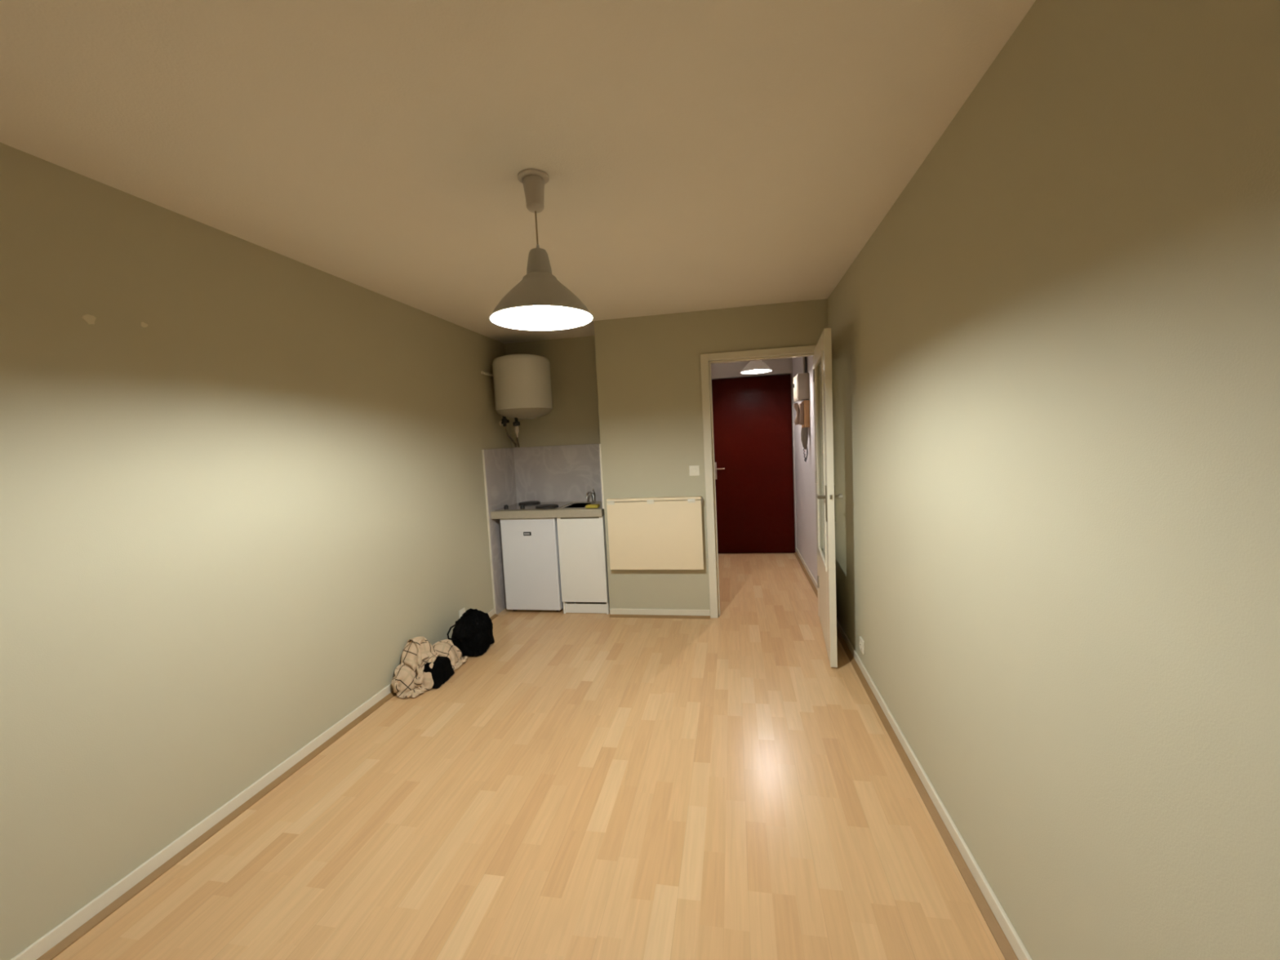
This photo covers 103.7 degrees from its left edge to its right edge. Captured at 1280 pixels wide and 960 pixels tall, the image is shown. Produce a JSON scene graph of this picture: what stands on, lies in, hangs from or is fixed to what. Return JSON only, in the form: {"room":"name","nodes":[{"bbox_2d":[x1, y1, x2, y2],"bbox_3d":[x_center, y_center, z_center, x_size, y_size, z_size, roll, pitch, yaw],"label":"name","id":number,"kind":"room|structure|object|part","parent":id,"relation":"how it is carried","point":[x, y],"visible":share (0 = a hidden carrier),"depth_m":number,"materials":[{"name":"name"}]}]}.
{"room":"studio apartment","nodes":[
{"label":"studio apartment","id":0,"kind":"room"},
{"bbox_2d":[0,142,511,959],"bbox_3d":[-1.760,0.169,2.035,0.100,2.389,5.825,-2,5,11],"label":"wall","id":1,"kind":"structure","parent":0,"point":[229,520],"depth_m":1.91,"materials":[{"name":"paint"}]},
{"bbox_2d":[81,314,96,324],"bbox_3d":[-1.804,-0.526,1.648,0.002,0.034,0.039,-2,5,11],"label":"wall patch","id":2,"kind":"object","parent":1,"relation":"attached to","point":[90,319],"visible":1,"depth_m":1.65,"materials":[{"name":"beige paint"}]},
{"bbox_2d":[141,321,147,327],"bbox_3d":[-1.776,-0.557,1.804,0.002,0.020,0.022,-2,5,11],"label":"wall patch","id":3,"kind":"object","parent":1,"relation":"attached to","point":[143,324],"visible":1,"depth_m":1.80,"materials":[{"name":"beige paint"}]},
{"bbox_2d":[10,608,497,959],"bbox_3d":[-1.687,1.350,1.832,0.038,0.063,5.045,-2,5,11],"label":"baseboard","id":4,"kind":"structure","parent":1,"relation":"attached to","point":[53,943],"depth_m":1.85,"materials":[{"name":"white paint"}]},
{"bbox_2d":[458,607,465,617],"bbox_3d":[-1.343,1.015,3.803,0.014,0.080,0.080,-2,5,11],"label":"wall socket","id":5,"kind":"object","parent":1,"relation":"attached to","point":[462,611],"visible":0.53,"depth_m":3.79,"materials":[{"name":"plastic"}]},
{"bbox_2d":[480,371,493,376],"bbox_3d":[-1.278,-0.923,4.463,0.026,0.026,0.498,-2,5,11],"label":"pipe","id":6,"kind":"object","parent":1,"relation":"attached to","point":[482,372],"visible":0.55,"depth_m":4.28,"materials":[{"name":"white paint"}]},
{"bbox_2d":[0,0,1035,343],"bbox_3d":[-0.262,-1.191,2.488,2.969,0.100,7.490,-2,5,11],"label":"ceiling","id":7,"kind":"structure","parent":0,"point":[695,155],"depth_m":1.48,"materials":[{"name":"paint"}]},
{"bbox_2d":[488,168,594,330],"bbox_3d":[-0.367,-0.832,1.810,0.380,0.497,0.380,-2,5,11],"label":"pendant lamp","id":8,"kind":"object","parent":7,"relation":"hanging from","point":[540,301],"visible":1,"depth_m":1.77,"materials":[{"name":"white plastic"}]},
{"bbox_3d":[-0.371,-0.904,1.804,0.006,0.122,0.005,-2,5,11],"label":"cord","id":9,"kind":"part","parent":8,"relation":"part of","materials":[{"name":"white plastic"}]},
{"bbox_3d":[-0.362,-0.716,1.819,0.380,0.262,0.380,-2,5,11],"label":"lamp shade","id":10,"kind":"part","parent":8,"relation":"part of","materials":[{"name":"grey metal"}]},
{"bbox_3d":[-0.358,-0.643,1.825,0.062,0.083,0.062,-2,5,11],"label":"bulb","id":11,"kind":"part","parent":8,"relation":"part of","materials":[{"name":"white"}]},
{"bbox_2d":[740,360,772,373],"bbox_3d":[1.128,-1.231,4.908,0.304,0.346,0.304,-2,5,11],"label":"pendant lamp","id":12,"kind":"object","parent":7,"relation":"hanging from","point":[753,366],"visible":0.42,"depth_m":4.84,"materials":[{"name":"white plastic"}]},
{"bbox_2d":[52,552,1005,959],"bbox_3d":[-0.139,1.286,2.688,2.969,0.100,7.490,-2,5,11],"label":"floor","id":13,"kind":"structure","parent":0,"point":[582,786],"depth_m":1.91,"materials":[{"name":"brown wood"}]},
{"bbox_2d":[391,635,467,698],"bbox_3d":[-1.333,1.115,3.175,0.237,0.273,0.533,-2,5,13],"label":"scarf","id":14,"kind":"object","parent":13,"relation":"on","point":[410,679],"visible":0.94,"depth_m":3.06,"materials":[{"name":"fabric"}]},
{"bbox_2d":[423,656,454,688],"bbox_3d":[-1.271,1.178,3.131,0.142,0.155,0.202,-2,5,11],"label":"bag","id":15,"kind":"object","parent":13,"relation":"on","point":[442,670],"visible":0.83,"depth_m":3.08,"materials":[{"name":"fabric"}]},
{"bbox_2d":[447,608,494,656],"bbox_3d":[-1.195,1.061,3.548,0.252,0.313,0.323,-2,5,11],"label":"bag","id":16,"kind":"object","parent":13,"relation":"on","point":[472,633],"visible":0.97,"depth_m":3.48,"materials":[{"name":"fabric"}]},
{"bbox_2d":[481,448,516,614],"bbox_3d":[-1.224,0.428,4.527,0.018,1.421,0.568,-2,5,11],"label":"panel","id":17,"kind":"object","parent":13,"relation":"on","point":[499,473],"visible":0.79,"depth_m":4.38,"materials":[{"name":"laminate"}]},
{"bbox_2d":[499,517,563,611],"bbox_3d":[-0.890,0.709,4.520,0.492,0.829,0.508,-2,5,11],"label":"fridge","id":18,"kind":"object","parent":13,"relation":"on","point":[530,546],"visible":0.77,"depth_m":4.27,"materials":[{"name":"white metal"}]},
{"bbox_2d":[556,515,609,613],"bbox_3d":[-0.433,0.694,4.432,0.394,0.828,0.510,-2,5,11],"label":"base cabinet","id":19,"kind":"object","parent":13,"relation":"on","point":[582,545],"visible":0.75,"depth_m":4.18,"materials":[{"name":"white wood"}]},
{"bbox_2d":[490,501,604,519],"bbox_3d":[-0.739,0.278,4.440,0.971,0.162,0.537,-2,5,11],"label":"countertop","id":20,"kind":"structure","parent":19,"relation":"on","point":[526,509],"depth_m":4.23,"materials":[{"name":"laminate"}]},
{"bbox_2d":[494,501,573,511],"bbox_3d":[-0.930,0.218,4.488,0.550,0.032,0.480,-2,5,11],"label":"cooktop","id":21,"kind":"object","parent":20,"relation":"in","point":[526,505],"depth_m":4.39,"materials":[{"name":"metal"}]},
{"bbox_2d":[560,502,595,508],"bbox_3d":[-0.527,0.286,4.384,0.215,0.134,0.350,-2,5,11],"label":"sink basin","id":22,"kind":"object","parent":20,"relation":"in","point":[572,505],"depth_m":4.52,"materials":[{"name":"metal"}]},
{"bbox_2d":[586,488,596,502],"bbox_3d":[-0.440,0.142,4.533,0.050,0.127,0.152,-1,5,18],"label":"tap","id":23,"kind":"object","parent":20,"relation":"on","point":[593,493],"visible":1,"depth_m":4.56,"materials":[{"name":"silver metal"}]},
{"bbox_3d":[-0.450,0.126,4.525,0.022,0.058,0.134,-1,5,24],"label":"spout","id":24,"kind":"part","parent":23,"relation":"part of","materials":[{"name":"silver metal"}]},
{"bbox_2d":[585,503,599,508],"bbox_3d":[-0.391,0.216,4.159,0.104,0.026,0.070,-2,5,11],"label":"sponge","id":25,"kind":"object","parent":20,"relation":"on","point":[596,505],"visible":1,"depth_m":4.13,"materials":[{"name":"yellow plastic"}]},
{"bbox_2d":[504,335,600,502],"bbox_3d":[-0.665,-0.102,4.721,1.083,2.389,0.080,-2,5,11],"label":"wall","id":26,"kind":"structure","parent":0,"point":[573,419],"depth_m":4.62,"materials":[{"name":"paint"}]},
{"bbox_2d":[492,354,552,447],"bbox_3d":[-1.014,-0.688,4.426,0.492,0.793,0.520,-2,5,11],"label":"water heater","id":27,"kind":"object","parent":26,"relation":"attached to","point":[522,384],"visible":1,"depth_m":4.20,"materials":[{"name":"metal"}]},
{"bbox_3d":[-1.024,-0.849,4.399,0.492,0.467,0.492,-2,5,11],"label":"tank","id":28,"kind":"part","parent":27,"relation":"part of","materials":[{"name":"metal"}]},
{"bbox_2d":[513,443,601,502],"bbox_3d":[-0.706,-0.058,4.685,0.972,0.528,0.012,-2,5,11],"label":"backsplash","id":29,"kind":"structure","parent":26,"relation":"attached to","point":[566,473],"depth_m":4.69,"materials":[{"name":"laminate"}]},
{"bbox_2d":[593,298,827,609],"bbox_3d":[0.605,-0.120,4.171,1.756,2.389,0.539,-2,5,11],"label":"wall","id":30,"kind":"structure","parent":0,"point":[649,371],"depth_m":3.95,"materials":[{"name":"paint"}]},
{"bbox_2d":[598,444,604,508],"bbox_3d":[-0.265,-0.051,4.328,0.021,0.528,0.528,-2,5,11],"label":"panel","id":31,"kind":"object","parent":30,"relation":"attached to","point":[599,445],"visible":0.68,"depth_m":4.07,"materials":[{"name":"laminate"}]},
{"bbox_2d":[606,495,701,502],"bbox_3d":[0.107,0.149,3.975,0.750,0.021,0.070,-2,5,11],"label":"wall shelf","id":32,"kind":"object","parent":30,"relation":"attached to","point":[669,499],"depth_m":3.94,"materials":[{"name":"beige laminate"}]},
{"bbox_2d":[606,495,703,569],"bbox_3d":[0.126,0.423,3.992,0.761,0.571,0.080,-2,5,11],"label":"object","id":33,"kind":"object","parent":30,"relation":"attached to","point":[646,533],"visible":1,"depth_m":3.96,"materials":[{"name":"beige laminate"}]},
{"bbox_2d":[608,608,710,618],"bbox_3d":[0.153,1.079,4.067,0.821,0.063,0.038,-2,5,11],"label":"baseboard","id":34,"kind":"structure","parent":30,"relation":"attached to","point":[614,612],"depth_m":4.07,"materials":[{"name":"white paint"}]},
{"bbox_2d":[688,465,699,475],"bbox_3d":[0.425,-0.073,3.926,0.080,0.080,0.013,-2,5,11],"label":"light switch","id":35,"kind":"object","parent":30,"relation":"attached to","point":[694,470],"visible":1,"depth_m":3.92,"materials":[{"name":"plastic"}]},
{"bbox_2d":[700,345,819,617],"bbox_3d":[0.953,0.050,3.880,0.885,2.062,0.105,-2,5,11],"label":"door frame","id":36,"kind":"structure","parent":30,"relation":"attached to","point":[706,360],"depth_m":3.87,"materials":[{"name":"white paint"}]},
{"bbox_2d":[813,327,843,667],"bbox_3d":[1.233,0.094,3.360,0.154,2.012,0.851,-2,5,15],"label":"door","id":37,"kind":"structure","parent":36,"relation":"attached to","point":[822,372],"depth_m":3.03,"materials":[{"name":"white paint"}]},
{"bbox_3d":[1.098,0.098,3.063,0.052,0.020,0.118,-2,5,15],"label":"lever handle","id":38,"kind":"part","parent":37,"relation":"part of","materials":[{"name":"metal"}]},
{"bbox_3d":[1.228,-0.130,3.365,0.006,1.343,0.592,-2,5,15],"label":"glass pane","id":39,"kind":"part","parent":37,"relation":"part of","materials":[{"name":"glass"}]},
{"bbox_3d":[1.196,0.096,3.036,0.052,0.020,0.118,-2,5,15],"label":"lever handle","id":40,"kind":"part","parent":37,"relation":"part of","materials":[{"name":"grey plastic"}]},
{"bbox_2d":[711,357,796,551],"bbox_3d":[1.230,-0.304,6.065,1.211,2.389,0.100,-2,5,11],"label":"wall","id":41,"kind":"structure","parent":0,"point":[781,366],"depth_m":5.92,"materials":[{"name":"paint"}]},
{"bbox_2d":[711,374,795,553],"bbox_3d":[1.317,-0.161,5.973,0.966,2.095,0.114,-2,5,11],"label":"door","id":42,"kind":"structure","parent":41,"relation":"in","point":[753,435],"depth_m":5.97,"materials":[{"name":"red paint"}]},
{"bbox_2d":[792,0,1279,959],"bbox_3d":[1.209,-0.001,2.325,0.100,2.389,7.490,-2,5,11],"label":"wall","id":43,"kind":"structure","parent":0,"point":[1055,352],"depth_m":1.03,"materials":[{"name":"paint"}]},
{"bbox_2d":[793,373,808,401],"bbox_3d":[1.532,-0.880,4.799,0.114,0.240,0.300,-2,5,11],"label":"box","id":44,"kind":"object","parent":43,"relation":"attached to","point":[801,380],"visible":0.96,"depth_m":4.66,"materials":[{"name":"beige plastic"}]},
{"bbox_2d":[793,400,809,462],"bbox_3d":[1.532,-0.460,4.779,0.136,0.574,0.203,-2,5,11],"label":"phone","id":45,"kind":"object","parent":43,"relation":"attached to","point":[802,415],"visible":1,"depth_m":4.69,"materials":[{"name":"brown plastic"}]},
{"bbox_3d":[1.562,-0.334,4.741,0.028,0.327,0.085,1,6,42],"label":"coiled cord","id":46,"kind":"part","parent":45,"relation":"part of","materials":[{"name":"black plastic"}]},
{"bbox_2d":[802,356,807,373],"bbox_3d":[1.546,-1.198,4.714,0.034,0.400,0.055,-2,5,11],"label":"cable trunking","id":47,"kind":"object","parent":43,"relation":"attached to","point":[803,357],"visible":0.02,"depth_m":4.70,"materials":[{"name":"beige plastic"}]},
{"bbox_2d":[804,356,806,373],"bbox_3d":[1.536,-1.198,4.648,0.032,0.411,0.021,-4,5,-13],"label":"power cable","id":48,"kind":"object","parent":43,"relation":"attached to","point":[805,357],"visible":0.45,"depth_m":4.65,"materials":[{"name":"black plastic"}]},
{"bbox_2d":[794,547,817,598],"bbox_3d":[1.662,0.932,4.956,0.038,0.063,2.134,-2,5,11],"label":"baseboard","id":49,"kind":"structure","parent":43,"relation":"attached to","point":[813,583],"depth_m":5.05,"materials":[{"name":"white paint"}]},
{"bbox_2d":[859,635,864,654],"bbox_3d":[1.302,0.971,2.956,0.014,0.080,0.080,-2,5,11],"label":"wall socket","id":50,"kind":"object","parent":43,"relation":"attached to","point":[861,641],"visible":1,"depth_m":2.93,"materials":[{"name":"plastic"}]},
{"bbox_2d":[836,617,1031,959],"bbox_3d":[1.000,1.256,1.351,0.038,0.063,5.086,-2,5,11],"label":"baseboard","id":51,"kind":"structure","parent":43,"relation":"attached to","point":[1011,945],"depth_m":1.76,"materials":[{"name":"white paint"}]}
]}

